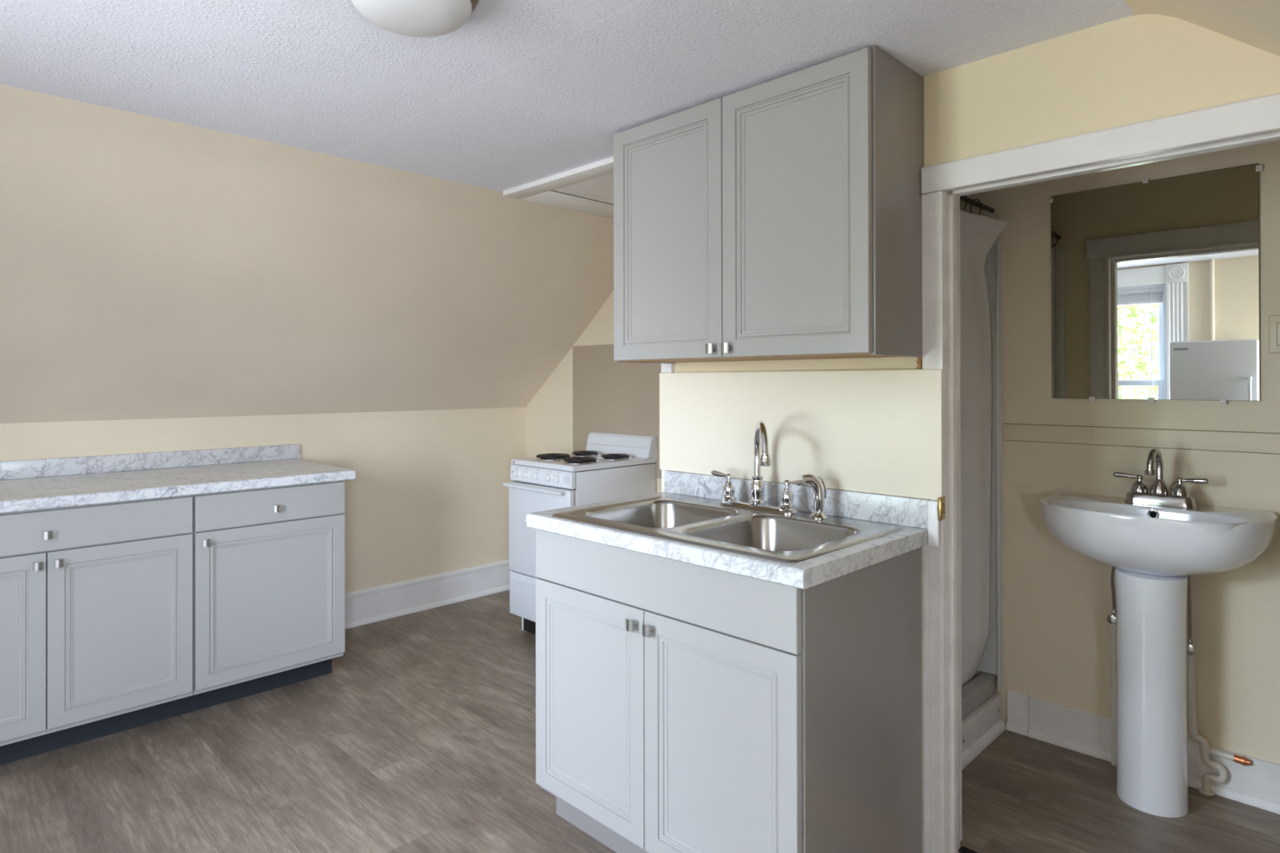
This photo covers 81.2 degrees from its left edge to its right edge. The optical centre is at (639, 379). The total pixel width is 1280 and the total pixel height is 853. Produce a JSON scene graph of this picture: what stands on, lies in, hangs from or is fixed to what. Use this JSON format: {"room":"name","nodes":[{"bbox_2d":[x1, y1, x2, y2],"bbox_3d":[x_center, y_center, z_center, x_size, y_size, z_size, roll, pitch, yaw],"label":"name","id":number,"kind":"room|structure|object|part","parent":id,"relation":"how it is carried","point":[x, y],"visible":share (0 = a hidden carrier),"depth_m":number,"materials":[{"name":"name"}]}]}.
{"room":"kitchen","nodes":[
{"label":"kitchen","id":0,"kind":"room"},
{"bbox_2d":[0,407,526,592],"bbox_3d":[-2.169,0.759,3.523,0.100,1.158,4.145,0,0,45],"label":"wall","id":1,"kind":"structure","parent":0,"point":[427,495],"depth_m":4.21,"materials":[{"name":"beige paint"}]},
{"bbox_2d":[0,444,300,479],"bbox_3d":[-2.314,0.389,3.293,0.020,0.114,1.584,0,0,45],"label":"backsplash","id":2,"kind":"structure","parent":1,"relation":"attached to","point":[25,468],"depth_m":3.35,"materials":[{"name":"white stone"}]},
{"bbox_2d":[345,559,511,629],"bbox_3d":[-1.263,1.246,4.342,0.028,0.187,1.505,0,0,45],"label":"baseboard","id":3,"kind":"structure","parent":1,"relation":"attached to","point":[378,603],"depth_m":4.34,"materials":[{"name":"white paint"}]},
{"bbox_2d":[0,84,613,423],"bbox_3d":[-1.686,-0.358,3.045,1.268,1.071,4.145,0,0,45],"label":"wall","id":4,"kind":"structure","parent":0,"point":[151,267],"depth_m":3.08,"materials":[{"name":"beige paint"}]},
{"bbox_2d":[0,590,616,852],"bbox_3d":[-0.410,1.369,1.776,5.054,0.080,4.145,0,0,45],"label":"floor","id":5,"kind":"structure","parent":0,"point":[415,740],"depth_m":2.56,"materials":[{"name":"grey laminate"}]},
{"bbox_2d":[0,494,193,764],"bbox_3d":[-2.272,0.891,2.796,0.688,0.890,0.912,0,0,45],"label":"base cabinet","id":6,"kind":"object","parent":5,"relation":"on","point":[96,601],"visible":1,"depth_m":2.68,"materials":[{"name":"grey paint"}]},
{"bbox_3d":[-2.210,0.903,2.423,0.019,0.611,0.446,0,0,45],"label":"door","id":7,"kind":"part","parent":6,"relation":"part of","materials":[{"name":"grey paint"}]},
{"bbox_3d":[-2.055,0.637,2.548,0.027,0.029,0.025,0,0,45],"label":"knob","id":8,"kind":"part","parent":6,"relation":"part of","materials":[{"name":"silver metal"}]},
{"bbox_3d":[-2.037,0.535,2.567,0.027,0.029,0.025,0,0,45],"label":"knob","id":9,"kind":"part","parent":6,"relation":"part of","materials":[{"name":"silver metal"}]},
{"bbox_3d":[-2.015,0.637,2.588,0.027,0.029,0.025,0,0,45],"label":"knob","id":10,"kind":"part","parent":6,"relation":"part of","materials":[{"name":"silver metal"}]},
{"bbox_3d":[-2.053,0.523,2.583,0.019,0.138,0.894,0,0,45],"label":"drawer","id":11,"kind":"part","parent":6,"relation":"part of","materials":[{"name":"grey paint"}]},
{"bbox_3d":[-1.894,0.904,2.741,0.019,0.611,0.444,0,0,45],"label":"door","id":12,"kind":"part","parent":6,"relation":"part of","materials":[{"name":"grey paint"}]},
{"bbox_2d":[0,444,355,513],"bbox_3d":[-2.063,0.388,3.044,0.727,0.114,1.584,0,0,45],"label":"countertop","id":13,"kind":"structure","parent":6,"relation":"on","point":[25,485],"depth_m":3.13,"materials":[{"name":"white stone"}]},
{"bbox_2d":[184,480,345,713],"bbox_3d":[-1.742,0.892,3.330,0.688,0.890,0.593,0,0,45],"label":"base cabinet","id":14,"kind":"object","parent":5,"relation":"on","point":[269,562],"visible":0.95,"depth_m":3.10,"materials":[{"name":"grey paint"}]},
{"bbox_3d":[-1.692,0.637,2.913,0.027,0.029,0.025,0,0,45],"label":"knob","id":15,"kind":"part","parent":14,"relation":"part of","materials":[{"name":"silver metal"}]},
{"bbox_3d":[-1.524,0.524,3.116,0.019,0.138,0.589,0,0,45],"label":"drawer","id":16,"kind":"part","parent":14,"relation":"part of","materials":[{"name":"grey paint"}]},
{"bbox_3d":[-1.507,0.536,3.099,0.027,0.029,0.025,0,0,45],"label":"knob","id":17,"kind":"part","parent":14,"relation":"part of","materials":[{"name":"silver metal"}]},
{"bbox_2d":[502,431,657,634],"bbox_3d":[-0.315,0.822,3.999,0.511,1.030,0.654,0,0,45],"label":"stove","id":18,"kind":"object","parent":5,"relation":"on","point":[612,466],"visible":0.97,"depth_m":3.88,"materials":[{"name":"white metal"}]},
{"bbox_3d":[-0.653,0.493,3.927,0.045,0.045,0.028,0,0,45],"label":"knob","id":19,"kind":"part","parent":18,"relation":"part of","materials":[{"name":"white plastic"}]},
{"bbox_3d":[-0.616,1.293,3.999,0.011,0.088,0.036,0,0,45],"label":"leg","id":20,"kind":"part","parent":18,"relation":"part of","materials":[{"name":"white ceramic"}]},
{"bbox_3d":[-0.506,1.129,3.806,0.505,0.225,0.030,0,0,45],"label":"drawer","id":21,"kind":"part","parent":18,"relation":"part of","materials":[{"name":"white metal"}]},
{"bbox_3d":[-0.521,1.045,3.791,0.429,0.028,0.012,0,0,45],"label":"handle","id":22,"kind":"part","parent":18,"relation":"part of","materials":[{"name":"white metal"}]},
{"bbox_3d":[-0.595,0.493,3.869,0.045,0.045,0.028,0,0,45],"label":"knob","id":23,"kind":"part","parent":18,"relation":"part of","materials":[{"name":"white plastic"}]},
{"bbox_3d":[-0.294,1.292,4.019,0.417,0.086,0.508,0,0,45],"label":"kick panel","id":24,"kind":"part","parent":18,"relation":"part of","materials":[{"name":"black metal"}]},
{"bbox_3d":[-0.542,0.553,3.790,0.477,0.020,0.036,0,0,45],"label":"handle","id":25,"kind":"part","parent":18,"relation":"part of","materials":[{"name":"white metal"}]},
{"bbox_3d":[-0.531,0.493,3.806,0.045,0.045,0.028,0,0,45],"label":"knob","id":26,"kind":"part","parent":18,"relation":"part of","materials":[{"name":"white plastic"}]},
{"bbox_3d":[-0.508,0.776,3.805,0.505,0.468,0.034,0,0,45],"label":"oven door","id":27,"kind":"part","parent":18,"relation":"part of","materials":[{"name":"white metal"}]},
{"bbox_3d":[-0.504,0.494,3.811,0.507,0.082,0.024,0,0,45],"label":"control panel","id":28,"kind":"part","parent":18,"relation":"part of","materials":[{"name":"white ceramic"}]},
{"bbox_3d":[-0.461,0.492,3.737,0.045,0.045,0.028,0,0,45],"label":"knob","id":29,"kind":"part","parent":18,"relation":"part of","materials":[{"name":"white plastic"}]},
{"bbox_3d":[-0.471,0.421,4.011,0.227,0.005,0.227,0,0,45],"label":"burner","id":30,"kind":"part","parent":18,"relation":"part of","materials":[{"name":"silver metal"}]},
{"bbox_3d":[-0.412,0.492,3.688,0.045,0.045,0.028,0,0,45],"label":"knob","id":31,"kind":"part","parent":18,"relation":"part of","materials":[{"name":"white plastic"}]},
{"bbox_3d":[-0.313,0.420,3.826,0.215,0.005,0.215,0,0,45],"label":"burner","id":32,"kind":"part","parent":18,"relation":"part of","materials":[{"name":"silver metal"}]},
{"bbox_2d":[511,453,655,471],"bbox_3d":[-0.301,0.437,4.016,0.509,0.026,0.584,0,0,45],"label":"cooktop","id":33,"kind":"object","parent":18,"relation":"in","point":[542,462],"depth_m":3.89,"materials":[{"name":"white metal"}]},
{"bbox_3d":[-0.311,0.422,4.186,0.183,0.005,0.183,0,0,45],"label":"burner","id":34,"kind":"part","parent":18,"relation":"part of","materials":[{"name":"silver metal"}]},
{"bbox_3d":[-0.137,0.421,4.004,0.191,0.005,0.191,0,0,45],"label":"burner","id":35,"kind":"part","parent":18,"relation":"part of","materials":[{"name":"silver metal"}]},
{"bbox_2d":[535,528,922,852],"bbox_3d":[0.211,0.885,2.109,0.922,0.890,0.619,0,0,45],"label":"base cabinet","id":36,"kind":"object","parent":5,"relation":"on","point":[681,707],"visible":0.95,"depth_m":1.83,"materials":[{"name":"grey laminate"}]},
{"bbox_3d":[-0.145,0.898,2.078,0.451,0.610,0.019,0,0,45],"label":"door","id":37,"kind":"part","parent":36,"relation":"part of","materials":[{"name":"grey paint"}]},
{"bbox_3d":[-0.021,0.631,1.923,0.025,0.029,0.027,0,0,45],"label":"knob","id":38,"kind":"part","parent":36,"relation":"part of","materials":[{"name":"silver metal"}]},
{"bbox_3d":[0.021,0.631,1.881,0.025,0.029,0.027,0,0,45],"label":"knob","id":39,"kind":"part","parent":36,"relation":"part of","materials":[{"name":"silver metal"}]},
{"bbox_3d":[0.017,0.516,1.917,0.910,0.144,0.019,0,0,45],"label":"false drawer","id":40,"kind":"part","parent":36,"relation":"part of","materials":[{"name":"grey paint"}]},
{"bbox_3d":[0.179,0.897,1.756,0.456,0.610,0.019,0,0,45],"label":"door","id":41,"kind":"part","parent":36,"relation":"part of","materials":[{"name":"grey paint"}]},
{"bbox_2d":[525,470,929,589],"bbox_3d":[0.217,0.380,2.109,0.957,0.118,0.619,0,0,45],"label":"countertop","id":42,"kind":"structure","parent":36,"relation":"on","point":[909,513],"depth_m":1.99,"materials":[{"name":"white stone"}]},
{"bbox_2d":[551,494,902,563],"bbox_3d":[0.221,0.488,2.092,0.838,0.190,0.548,0,0,45],"label":"sink","id":43,"kind":"object","parent":42,"relation":"in","point":[700,522],"visible":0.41,"depth_m":2.10,"materials":[{"name":"silver metal"}]},
{"bbox_2d":[711,420,806,515],"bbox_3d":[0.365,0.256,2.240,0.179,0.274,0.380,0,0,-17],"label":"kitchen faucet","id":44,"kind":"object","parent":43,"relation":"on","point":[757,503],"visible":0.98,"depth_m":2.25,"materials":[{"name":"silver metal"}]},
{"bbox_3d":[0.255,0.300,2.371,0.071,0.021,0.018,0,0,45],"label":"lever","id":45,"kind":"part","parent":44,"relation":"part of","materials":[{"name":"silver metal"}]},
{"bbox_3d":[0.279,0.336,2.346,0.045,0.082,0.045,0,0,45],"label":"handle","id":46,"kind":"part","parent":44,"relation":"part of","materials":[{"name":"silver metal"}]},
{"bbox_3d":[0.357,0.334,2.269,0.048,0.085,0.048,0,0,45],"label":"spout","id":47,"kind":"part","parent":44,"relation":"part of","materials":[{"name":"silver metal"}]},
{"bbox_3d":[0.357,0.385,2.268,0.276,0.016,0.054,0,0,45],"label":"plate","id":48,"kind":"part","parent":44,"relation":"part of","materials":[{"name":"silver metal"}]},
{"bbox_3d":[0.351,0.207,2.162,0.021,0.178,0.237,0,0,3],"label":"spout","id":49,"kind":"part","parent":44,"relation":"part of","materials":[{"name":"silver metal"}]},
{"bbox_3d":[0.432,0.335,2.194,0.045,0.082,0.045,0,0,45],"label":"handle","id":50,"kind":"part","parent":44,"relation":"part of","materials":[{"name":"silver metal"}]},
{"bbox_3d":[0.458,0.299,2.169,0.073,0.021,0.018,0,0,45],"label":"lever","id":51,"kind":"part","parent":44,"relation":"part of","materials":[{"name":"silver metal"}]},
{"bbox_2d":[802,473,828,519],"bbox_3d":[0.498,0.330,2.118,0.072,0.125,0.052,0,0,-7],"label":"sprayer","id":52,"kind":"object","parent":43,"relation":"on","point":[818,484],"visible":1,"depth_m":2.11,"materials":[{"name":"silver metal"}]},
{"bbox_2d":[0,0,1134,191],"bbox_3d":[-0.416,-0.858,1.784,2.314,0.083,4.145,0,0,45],"label":"ceiling","id":53,"kind":"structure","parent":0,"point":[525,91],"depth_m":1.90,"materials":[{"name":"white paint"}]},
{"bbox_2d":[351,0,479,37],"bbox_3d":[-0.474,-0.779,1.550,0.276,0.082,0.276,0,0,45],"label":"ceiling light","id":54,"kind":"object","parent":53,"relation":"attached to","point":[413,18],"visible":1,"depth_m":1.53,"materials":[{"name":"white glass"}]},
{"bbox_2d":[502,156,613,218],"bbox_3d":[-0.020,-0.805,3.241,0.790,0.022,0.829,0,0,45],"label":"attic hatch","id":55,"kind":"object","parent":53,"relation":"attached to","point":[588,188],"visible":0.34,"depth_m":3.15,"materials":[{"name":"white paint"}]},
{"bbox_3d":[-0.279,-0.805,2.980,0.790,0.022,0.092,0,0,45],"label":"frame","id":56,"kind":"part","parent":55,"relation":"part of","materials":[{"name":"white paint"}]},
{"bbox_3d":[-0.240,-0.804,3.460,0.170,0.022,0.645,0,0,45],"label":"frame rail","id":57,"kind":"part","parent":55,"relation":"part of","materials":[{"name":"white paint"}]},
{"bbox_3d":[0.019,-0.805,3.203,0.481,0.014,0.633,0,0,45],"label":"panel","id":58,"kind":"part","parent":55,"relation":"part of","materials":[{"name":"white paint"}]},
{"bbox_2d":[526,290,662,493],"bbox_3d":[0.046,0.262,4.174,2.130,2.149,0.100,0,0,45],"label":"wall","id":59,"kind":"structure","parent":0,"point":[549,414],"depth_m":4.63,"materials":[{"name":"beige paint"}]},
{"bbox_2d":[573,343,674,479],"bbox_3d":[0.177,0.165,3.970,1.646,0.740,0.006,0,0,45],"label":"wall panel","id":60,"kind":"object","parent":59,"relation":"attached to","point":[610,396],"depth_m":4.31,"materials":[{"name":"beige paint"}]},
{"bbox_2d":[674,13,1279,373],"bbox_3d":[1.098,0.252,1.751,2.670,2.149,0.077,0,0,45],"label":"wall partition","id":61,"kind":"structure","parent":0,"point":[1145,67],"depth_m":1.76,"materials":[{"name":"beige paint"}]},
{"bbox_2d":[661,363,674,373],"bbox_3d":[0.099,-0.046,2.676,0.050,0.044,0.018,0,0,45],"label":"trim","id":62,"kind":"structure","parent":61,"relation":"attached to","point":[665,367],"depth_m":2.67,"materials":[{"name":"white paint"}]},
{"bbox_2d":[613,44,924,363],"bbox_3d":[0.329,-0.438,2.232,0.921,0.758,0.325,0,0,45],"label":"upper cabinet","id":63,"kind":"object","parent":61,"relation":"attached to","point":[780,218],"visible":1,"depth_m":2.02,"materials":[{"name":"grey laminate"}]},
{"bbox_3d":[0.079,-0.435,2.303,0.450,0.744,0.019,0,0,45],"label":"door","id":64,"kind":"part","parent":63,"relation":"part of","materials":[{"name":"grey paint"}]},
{"bbox_3d":[0.203,-0.089,2.147,0.025,0.029,0.027,0,0,45],"label":"knob","id":65,"kind":"part","parent":63,"relation":"part of","materials":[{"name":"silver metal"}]},
{"bbox_3d":[0.244,-0.089,2.106,0.025,0.029,0.027,0,0,45],"label":"knob","id":66,"kind":"part","parent":63,"relation":"part of","materials":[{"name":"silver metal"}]},
{"bbox_3d":[0.345,-0.063,2.248,0.885,0.003,0.276,0,0,45],"label":"panel","id":67,"kind":"part","parent":63,"relation":"part of","materials":[{"name":"brown"}]},
{"bbox_3d":[0.401,-0.436,1.983,0.452,0.744,0.019,0,0,45],"label":"door","id":68,"kind":"part","parent":63,"relation":"part of","materials":[{"name":"grey paint"}]},
{"bbox_2d":[916,356,922,368],"bbox_3d":[0.757,-0.046,2.019,0.011,0.034,0.023,0,0,45],"label":"trim","id":69,"kind":"structure","parent":63,"relation":"attached to","point":[919,362],"depth_m":2.01,"materials":[{"name":"brown wood"}]},
{"bbox_2d":[664,470,929,528],"bbox_3d":[0.430,0.360,2.321,0.954,0.077,0.018,0,0,45],"label":"backsplash","id":70,"kind":"structure","parent":61,"relation":"attached to","point":[873,507],"depth_m":2.18,"materials":[{"name":"white stone"}]},
{"bbox_2d":[659,368,942,852],"bbox_3d":[0.441,0.652,2.328,1.018,1.355,0.028,0,0,45],"label":"wall panel","id":71,"kind":"object","parent":61,"relation":"attached to","point":[869,431],"depth_m":2.23,"materials":[{"name":"beige paint"}]},
{"bbox_2d":[927,500,941,546],"bbox_3d":[0.776,0.379,1.970,0.030,0.119,0.022,0,0,45],"label":"trim","id":72,"kind":"structure","parent":61,"relation":"attached to","point":[934,526],"depth_m":1.96,"materials":[{"name":"white paint"}]},
{"bbox_2d":[921,93,1279,852],"bbox_3d":[1.100,0.364,1.731,0.940,1.925,0.162,0,0,45],"label":"door frame","id":73,"kind":"structure","parent":61,"relation":"in","point":[1255,121],"depth_m":1.97,"materials":[{"name":"white paint"}]},
{"bbox_3d":[0.785,0.416,1.992,0.059,1.824,0.022,0,0,45],"label":"casing","id":74,"kind":"part","parent":73,"relation":"part of","materials":[{"name":"white paint"}]},
{"bbox_3d":[0.790,0.338,1.953,0.014,0.062,0.041,0,0,45],"label":"strike plate","id":75,"kind":"part","parent":73,"relation":"part of","materials":[{"name":"gold metal"}]},
{"bbox_3d":[1.077,-0.535,1.701,0.884,0.071,0.025,0,0,45],"label":"head casing","id":76,"kind":"part","parent":73,"relation":"part of","materials":[{"name":"white paint"}]},
{"bbox_2d":[960,140,1279,764],"bbox_3d":[1.746,0.253,2.402,2.670,2.149,0.100,0,0,45],"label":"wall","id":77,"kind":"structure","parent":0,"point":[1057,604],"depth_m":2.52,"materials":[{"name":"beige paint"}]},
{"bbox_2d":[960,195,995,213],"bbox_3d":[1.014,-0.626,2.475,0.017,0.017,0.830,0,0,45],"label":"curtain rod","id":78,"kind":"object","parent":77,"relation":"attached to","point":[972,202],"visible":0.34,"depth_m":2.65,"materials":[{"name":"grey metal"}]},
{"bbox_2d":[960,195,1008,687],"bbox_3d":[1.014,0.231,2.495,0.776,1.748,0.120,0,0,-41],"label":"shower curtain","id":79,"kind":"object","parent":78,"relation":"hanging from","point":[979,233],"visible":0.38,"depth_m":2.65,"materials":[{"name":"grey fabric"}]},
{"bbox_2d":[1006,688,1030,736],"bbox_3d":[1.361,1.199,2.691,0.071,0.139,0.030,0,0,45],"label":"baseboard","id":80,"kind":"structure","parent":77,"relation":"attached to","point":[1018,703],"depth_m":2.69,"materials":[{"name":"white paint"}]},
{"bbox_2d":[1003,422,1279,454],"bbox_3d":[1.994,0.189,2.082,1.865,0.063,0.005,0,0,45],"label":"trim","id":81,"kind":"structure","parent":77,"relation":"attached to","point":[1183,439],"depth_m":2.42,"materials":[{"name":"beige paint"}]},
{"bbox_2d":[1027,696,1279,814],"bbox_3d":[2.018,1.198,2.039,1.777,0.134,0.030,0,0,45],"label":"baseboard","id":82,"kind":"structure","parent":77,"relation":"attached to","point":[1257,784],"depth_m":2.34,"materials":[{"name":"white paint"}]},
{"bbox_2d":[1048,163,1262,404],"bbox_3d":[1.644,-0.289,2.423,0.582,0.730,0.016,0,0,45],"label":"wall mirror","id":83,"kind":"object","parent":77,"relation":"attached to","point":[1155,283],"visible":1,"depth_m":2.40,"materials":[{"name":"clear glass"}]},
{"bbox_2d":[1268,315,1279,353],"bbox_3d":[1.886,-0.134,2.184,0.074,0.112,0.012,0,0,45],"label":"light switch","id":84,"kind":"object","parent":77,"relation":"attached to","point":[1273,320],"visible":1,"depth_m":2.20,"materials":[{"name":"beige plastic"}]},
{"bbox_2d":[960,725,1279,852],"bbox_3d":[1.486,1.336,2.057,2.759,0.141,0.954,0,0,45],"label":"floor","id":85,"kind":"structure","parent":0,"point":[1022,793],"depth_m":2.18,"materials":[{"name":"grey laminate"}]},
{"bbox_2d":[961,217,1005,769],"bbox_3d":[0.763,0.340,2.723,0.813,1.859,0.828,0,0,45],"label":"shower stall","id":86,"kind":"object","parent":85,"relation":"on","point":[982,723],"visible":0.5,"depth_m":2.73,"materials":[{"name":"grey plastic"}]},
{"bbox_3d":[1.037,1.252,2.429,0.016,0.032,0.799,0,0,45],"label":"shoe moulding","id":87,"kind":"part","parent":86,"relation":"part of","materials":[{"name":"white paint"}]},
{"bbox_2d":[1106,566,1116,765],"bbox_3d":[1.552,0.926,2.450,0.029,0.681,0.046,0,0,45],"label":"supply pipe","id":88,"kind":"object","parent":85,"relation":"on","point":[1111,619],"visible":0.91,"depth_m":2.45,"materials":[{"name":"grey metal"}]},
{"bbox_2d":[1040,492,1277,817],"bbox_3d":[1.539,0.828,2.266,0.593,0.877,0.382,0,0,45],"label":"pedestal sink","id":89,"kind":"object","parent":85,"relation":"on","point":[1153,550],"visible":0.99,"depth_m":2.17,"materials":[{"name":"white ceramic"}]},
{"bbox_2d":[1040,492,1277,577],"bbox_3d":[1.538,0.485,2.268,0.593,0.192,0.382,0,0,45],"label":"basin","id":90,"kind":"object","parent":89,"relation":"in","point":[1137,540],"depth_m":2.15,"materials":[{"name":"white ceramic"}]},
{"bbox_2d":[1113,448,1208,508],"bbox_3d":[1.587,0.300,2.295,0.245,0.179,0.140,0,0,45],"label":"bathroom faucet","id":91,"kind":"object","parent":89,"relation":"on","point":[1159,495],"visible":1,"depth_m":2.30,"materials":[{"name":"silver metal"}]},
{"bbox_3d":[1.552,0.306,2.383,0.071,0.017,0.017,0,0,45],"label":"lever","id":92,"kind":"part","parent":91,"relation":"part of","materials":[{"name":"silver metal"}]},
{"bbox_3d":[1.579,0.329,2.361,0.048,0.056,0.048,0,0,45],"label":"handle","id":93,"kind":"part","parent":91,"relation":"part of","materials":[{"name":"silver metal"}]},
{"bbox_3d":[1.579,0.265,2.292,0.118,0.109,0.021,0,0,-42],"label":"spout","id":94,"kind":"part","parent":91,"relation":"part of","materials":[{"name":"silver metal"}]},
{"bbox_3d":[1.616,0.333,2.324,0.048,0.048,0.048,0,0,45],"label":"spout","id":95,"kind":"part","parent":91,"relation":"part of","materials":[{"name":"silver metal"}]},
{"bbox_3d":[1.616,0.373,2.324,0.184,0.032,0.058,0,0,45],"label":"plate","id":96,"kind":"part","parent":91,"relation":"part of","materials":[{"name":"silver metal"}]},
{"bbox_3d":[1.653,0.329,2.287,0.048,0.056,0.048,0,0,45],"label":"handle","id":97,"kind":"part","parent":91,"relation":"part of","materials":[{"name":"silver metal"}]},
{"bbox_3d":[1.675,0.305,2.261,0.071,0.017,0.017,0,0,45],"label":"lever","id":98,"kind":"part","parent":91,"relation":"part of","materials":[{"name":"silver metal"}]},
{"bbox_2d":[1186,653,1250,795],"bbox_3d":[1.756,1.059,2.271,0.155,0.415,0.040,0,0,45],"label":"pipe","id":99,"kind":"object","parent":85,"relation":"on","point":[1206,789],"visible":0.98,"depth_m":2.29,"materials":[{"name":"beige"}]},
{"bbox_2d":[1186,575,1194,653],"bbox_3d":[1.700,0.721,2.312,0.026,0.257,0.041,0,0,45],"label":"supply pipe","id":100,"kind":"object","parent":99,"relation":"attached to","point":[1190,640],"visible":0.8,"depth_m":2.31,"materials":[{"name":"grey metal"}]},
{"bbox_2d":[1124,0,1279,56],"bbox_3d":[0.858,-0.364,0.519,1.272,1.079,4.145,0,0,45],"label":"wall","id":101,"kind":"structure","parent":0,"point":[1254,23],"depth_m":1.48,"materials":[{"name":"beige paint"}]}
]}

